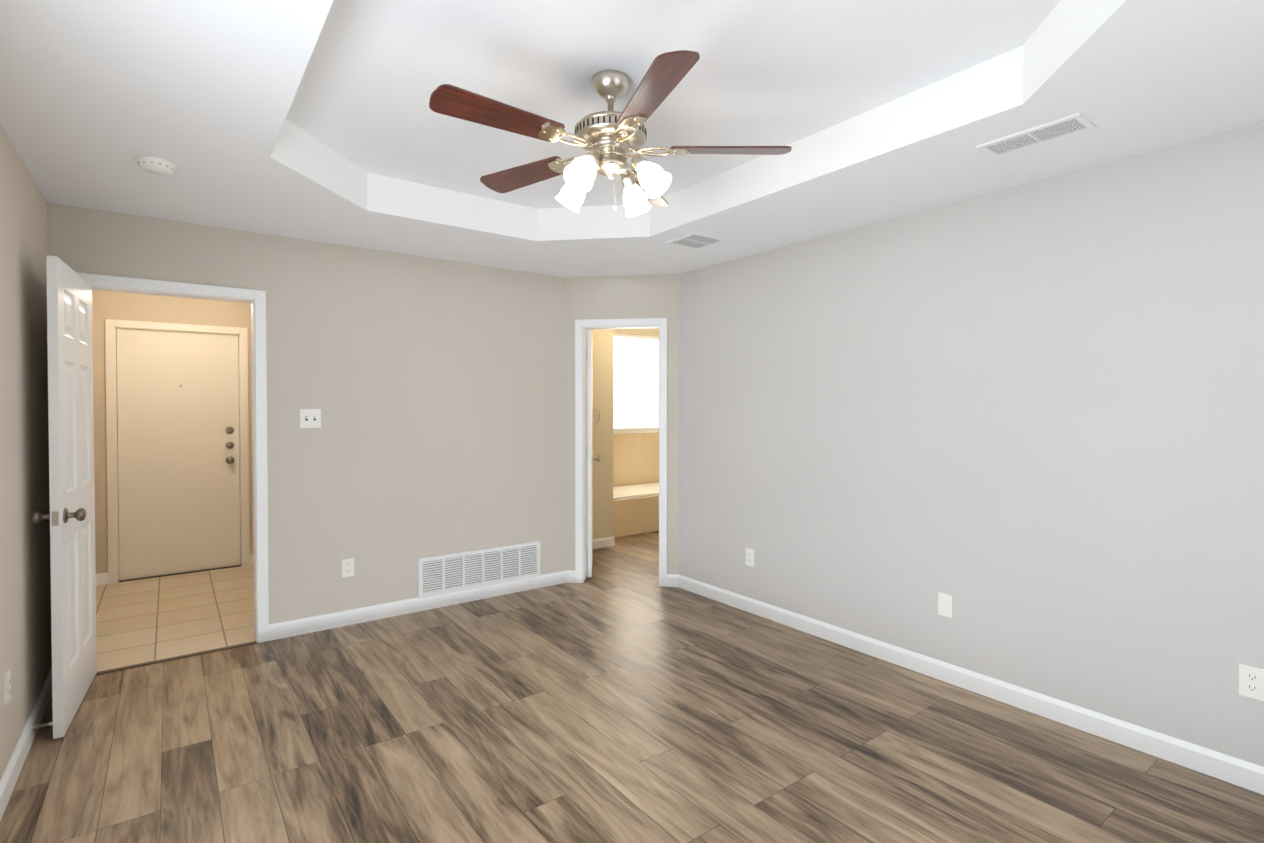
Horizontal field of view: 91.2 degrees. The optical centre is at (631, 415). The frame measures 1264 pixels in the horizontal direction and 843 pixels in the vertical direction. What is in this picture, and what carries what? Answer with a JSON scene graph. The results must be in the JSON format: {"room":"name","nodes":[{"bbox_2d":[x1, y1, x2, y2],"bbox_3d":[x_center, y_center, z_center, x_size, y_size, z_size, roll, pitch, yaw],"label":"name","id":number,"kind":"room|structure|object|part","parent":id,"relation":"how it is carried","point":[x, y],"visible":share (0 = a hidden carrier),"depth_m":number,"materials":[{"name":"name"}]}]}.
{"room":"empty bedroom","nodes":[
{"label":"empty bedroom","id":0,"kind":"room"},
{"bbox_2d":[0,125,51,779],"bbox_3d":[-2.223,0.157,2.065,0.120,2.440,7.090,-1,1,-37],"label":"wall","id":1,"kind":"structure","parent":0,"point":[25,619],"depth_m":2.55,"materials":[{"name":"paint"}]},
{"bbox_2d":[4,668,10,706],"bbox_3d":[-2.288,0.994,2.272,0.009,0.116,0.072,-1,1,-37],"label":"electrical outlet","id":2,"kind":"object","parent":1,"relation":"attached to","point":[7,681],"visible":1,"depth_m":2.25,"materials":[{"name":"white plastic"}]},
{"bbox_2d":[0,668,51,820],"bbox_3d":[-1.529,1.341,1.278,0.030,0.095,4.730,-1,1,-37],"label":"baseboard","id":3,"kind":"structure","parent":1,"relation":"attached to","point":[11,774],"depth_m":2.45,"materials":[{"name":"white"}]},
{"bbox_2d":[33,721,52,729],"bbox_3d":[-2.500,1.314,2.630,0.061,0.022,0.022,-1,1,-37],"label":"doorstop","id":4,"kind":"object","parent":3,"relation":"attached to","point":[42,725],"visible":0.98,"depth_m":2.63,"materials":[{"name":"white metal"}]},
{"bbox_2d":[92,290,252,573],"bbox_3d":[-3.803,0.111,5.234,1.380,2.440,0.120,-1,1,-37],"label":"wall","id":5,"kind":"structure","parent":0,"point":[135,307],"depth_m":4.96,"materials":[{"name":"paint"}]},
{"bbox_2d":[96,573,103,585],"bbox_3d":[-3.614,1.301,4.070,0.030,0.095,2.000,-1,1,-37],"label":"baseboard","id":6,"kind":"structure","parent":5,"relation":"attached to","point":[100,576],"depth_m":4.87,"materials":[{"name":"white wood"}]},
{"bbox_2d":[105,319,249,583],"bbox_3d":[-3.802,0.282,5.227,0.958,2.099,0.139,-1,1,-37],"label":"door frame","id":7,"kind":"structure","parent":5,"relation":"attached to","point":[111,325],"depth_m":4.99,"materials":[{"name":"white paint"}]},
{"bbox_2d":[116,328,239,579],"bbox_3d":[-3.781,0.305,5.200,0.824,2.030,0.114,-1,1,-37],"label":"entry door","id":8,"kind":"structure","parent":5,"relation":"in","point":[178,451],"depth_m":5.19,"materials":[{"name":"white paint"}]},
{"bbox_2d":[96,565,255,671],"bbox_3d":[-3.133,1.342,4.354,1.140,0.004,2.121,-1,1,-37],"label":"floor","id":9,"kind":"structure","parent":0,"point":[147,620],"depth_m":4.17,"materials":[{"name":"beige tile"}]},
{"bbox_2d":[119,564,240,581],"bbox_3d":[-3.807,1.325,5.249,0.830,0.012,0.120,-1,1,-37],"label":"threshold","id":10,"kind":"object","parent":9,"relation":"on","point":[178,573],"depth_m":5.18,"materials":[{"name":"brown wood"}]},
{"bbox_2d":[47,202,565,623],"bbox_3d":[-1.806,0.128,4.080,3.200,2.440,0.120,-1,1,-37],"label":"wall","id":11,"kind":"structure","parent":0,"point":[433,390],"depth_m":4.11,"materials":[{"name":"paint"}]},
{"bbox_2d":[31,255,96,738],"bbox_3d":[-2.630,0.342,2.922,0.175,2.030,0.767,-1,1,-33],"label":"bedroom door","id":12,"kind":"structure","parent":11,"relation":"in","point":[71,516],"depth_m":2.78,"materials":[{"name":"white wood"}]},
{"bbox_2d":[76,272,268,642],"bbox_3d":[-2.583,0.307,3.502,0.888,2.099,0.156,-1,1,-37],"label":"door frame","id":13,"kind":"structure","parent":11,"relation":"attached to","point":[256,299],"depth_m":3.68,"materials":[{"name":"white wood"}]},
{"bbox_2d":[96,641,256,674],"bbox_3d":[-2.544,1.354,3.466,0.760,0.007,0.034,-1,1,-37],"label":"trim","id":14,"kind":"structure","parent":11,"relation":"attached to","point":[171,658],"depth_m":3.45,"materials":[{"name":"brown wood"}]},
{"bbox_2d":[300,409,320,427],"bbox_3d":[-1.997,0.016,3.850,0.116,0.116,0.017,-1,1,-37],"label":"switch plate","id":15,"kind":"object","parent":11,"relation":"attached to","point":[310,418],"visible":1,"depth_m":3.85,"materials":[{"name":"white plastic"}]},
{"bbox_2d":[342,558,353,577],"bbox_3d":[-1.831,0.979,3.993,0.072,0.116,0.009,-1,1,-37],"label":"electrical outlet","id":16,"kind":"object","parent":11,"relation":"attached to","point":[347,567],"visible":1,"depth_m":3.99,"materials":[{"name":"white plastic"}]},
{"bbox_2d":[418,541,539,598],"bbox_3d":[-1.093,1.116,4.544,0.940,0.275,0.012,-1,1,-37],"label":"air vent","id":17,"kind":"object","parent":11,"relation":"in","point":[451,573],"visible":1,"depth_m":4.52,"materials":[{"name":"grey metal"}]},
{"bbox_2d":[592,329,612,538],"bbox_3d":[-0.645,0.100,5.994,1.050,2.440,0.120,-1,1,-37],"label":"wall","id":18,"kind":"structure","parent":0,"point":[603,432],"depth_m":6.19,"materials":[{"name":"paint"}]},
{"bbox_2d":[593,536,614,548],"bbox_3d":[-0.599,1.273,5.963,1.065,0.095,0.015,-1,1,-37],"label":"baseboard","id":19,"kind":"structure","parent":18,"relation":"attached to","point":[608,541],"depth_m":6.19,"materials":[{"name":"white wood"}]},
{"bbox_2d":[566,274,678,574],"bbox_3d":[-0.071,0.115,4.954,0.905,2.440,0.120,0,1,8],"label":"wall","id":20,"kind":"structure","parent":0,"point":[625,297],"depth_m":4.87,"materials":[{"name":"paint"}]},
{"bbox_2d":[586,330,599,576],"bbox_3d":[-0.362,0.306,5.359,0.175,2.030,0.610,0,1,-3],"label":"bathroom door","id":21,"kind":"structure","parent":20,"relation":"in","point":[591,458],"depth_m":5.07,"materials":[{"name":"white wood"}]},
{"bbox_2d":[575,318,666,586],"bbox_3d":[-0.079,0.286,4.957,0.733,2.099,0.156,0,1,8],"label":"door frame","id":22,"kind":"structure","parent":20,"relation":"attached to","point":[582,327],"depth_m":4.92,"materials":[{"name":"white wood"}]},
{"bbox_2d":[0,531,1263,842],"bbox_3d":[0.128,1.401,3.857,6.010,0.100,7.120,-1,1,-37],"label":"floor","id":23,"kind":"structure","parent":0,"point":[620,695],"depth_m":2.56,"materials":[{"name":"wood"}]},
{"bbox_2d":[613,482,658,537],"bbox_3d":[0.092,1.085,7.376,1.608,0.431,0.828,-1,1,-37],"label":"bathtub","id":24,"kind":"object","parent":23,"relation":"on","point":[635,508],"visible":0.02,"depth_m":6.87,"materials":[{"name":"tile"}]},
{"bbox_2d":[0,0,1263,276],"bbox_3d":[0.128,-1.238,3.819,6.010,0.300,7.120,-1,1,-37],"label":"ceiling","id":25,"kind":"structure","parent":0,"point":[316,120],"depth_m":2.33,"materials":[{"name":"paint"}]},
{"bbox_2d":[135,155,175,174],"bbox_3d":[-2.009,-1.050,2.613,0.136,0.040,0.136,-1,1,-37],"label":"smoke detector","id":26,"kind":"object","parent":25,"relation":"attached to","point":[155,165],"visible":1,"depth_m":2.58,"materials":[{"name":"white plastic"}]},
{"bbox_2d":[429,50,791,216],"bbox_3d":[-0.124,-1.012,2.305,1.253,0.508,1.308,-1,1,-37],"label":"ceiling fan","id":27,"kind":"object","parent":25,"relation":"hanging from","point":[609,139],"visible":1,"depth_m":2.23,"materials":[{"name":"brown wood"}]},
{"bbox_3d":[-0.443,-1.001,2.067,0.456,0.007,0.136,-1,-11,-37],"label":"blade","id":28,"kind":"part","parent":27,"relation":"part of","materials":[{"name":"brown wood"}]},
{"bbox_3d":[-0.450,-1.009,2.599,0.456,0.007,0.136,1,-11,35],"label":"blade","id":29,"kind":"part","parent":27,"relation":"part of","materials":[{"name":"brown wood"}]},
{"bbox_3d":[0.054,-1.011,2.770,0.136,0.007,0.456,13,5,17],"label":"blade","id":30,"kind":"part","parent":27,"relation":"part of","materials":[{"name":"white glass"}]},
{"bbox_3d":[0.065,-0.999,1.909,0.136,0.007,0.456,-13,5,-18],"label":"blade","id":31,"kind":"part","parent":27,"relation":"part of","materials":[{"name":"brown wood"}]},
{"bbox_3d":[0.373,-1.005,2.344,0.456,0.007,0.136,0,13,-1],"label":"blade","id":32,"kind":"part","parent":27,"relation":"part of","materials":[{"name":"brown wood"}]},
{"bbox_2d":[666,232,726,249],"bbox_3d":[0.400,-1.084,3.850,0.270,0.010,0.270,-1,1,-37],"label":"ceiling vent","id":33,"kind":"object","parent":25,"relation":"in","point":[696,240],"visible":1,"depth_m":3.84,"materials":[{"name":"white metal"}]},
{"bbox_2d":[976,112,1096,157],"bbox_3d":[1.535,-1.062,2.363,0.170,0.010,0.350,-1,1,-37],"label":"ceiling vent","id":34,"kind":"object","parent":25,"relation":"in","point":[1070,125],"visible":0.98,"depth_m":2.35,"materials":[{"name":"white metal"}]},
{"bbox_2d":[613,328,658,431],"bbox_3d":[-0.693,0.080,7.369,2.860,2.440,0.120,-1,1,-37],"label":"wall","id":35,"kind":"structure","parent":0,"point":[651,332],"depth_m":7.88,"materials":[{"name":"paint"}]},
{"bbox_2d":[613,333,658,433],"bbox_3d":[-0.040,-0.404,7.792,1.080,1.245,0.077,-1,1,-37],"label":"bathroom window","id":36,"kind":"structure","parent":35,"relation":"in","point":[635,383],"depth_m":7.88,"materials":[{"name":"white glass"}]},
{"bbox_2d":[613,431,658,485],"bbox_3d":[-0.154,0.545,7.698,1.608,0.700,0.007,-1,1,-37],"label":"wall","id":37,"kind":"structure","parent":35,"relation":"attached to","point":[635,458],"depth_m":7.84,"materials":[{"name":"paint"}]},
{"bbox_2d":[679,122,1263,766],"bbox_3d":[1.660,0.141,3.199,0.120,2.440,4.260,-1,1,-37],"label":"wall","id":38,"kind":"structure","parent":0,"point":[1023,424],"depth_m":2.88,"materials":[{"name":"paint"}]},
{"bbox_2d":[746,548,753,566],"bbox_3d":[0.807,0.971,4.246,0.009,0.116,0.072,-1,1,-37],"label":"electrical outlet","id":39,"kind":"object","parent":38,"relation":"attached to","point":[749,557],"visible":1,"depth_m":4.24,"materials":[{"name":"white plastic"}]},
{"bbox_2d":[938,592,952,617],"bbox_3d":[1.607,0.971,3.177,0.007,0.116,0.072,-1,1,-37],"label":"outlet","id":40,"kind":"object","parent":38,"relation":"attached to","point":[945,605],"visible":1,"depth_m":3.17,"materials":[{"name":"white plastic"}]},
{"bbox_2d":[668,574,1263,794],"bbox_3d":[1.557,1.313,3.224,0.044,0.095,4.157,-1,1,-37],"label":"baseboard","id":41,"kind":"structure","parent":38,"relation":"attached to","point":[1204,760],"depth_m":2.89,"materials":[{"name":"white"}]},
{"bbox_2d":[1239,663,1263,700],"bbox_3d":[2.279,0.979,2.275,0.009,0.116,0.072,-1,1,-37],"label":"electrical outlet","id":42,"kind":"object","parent":38,"relation":"attached to","point":[1251,681],"visible":1,"depth_m":2.27,"materials":[{"name":"white plastic"}]}
]}

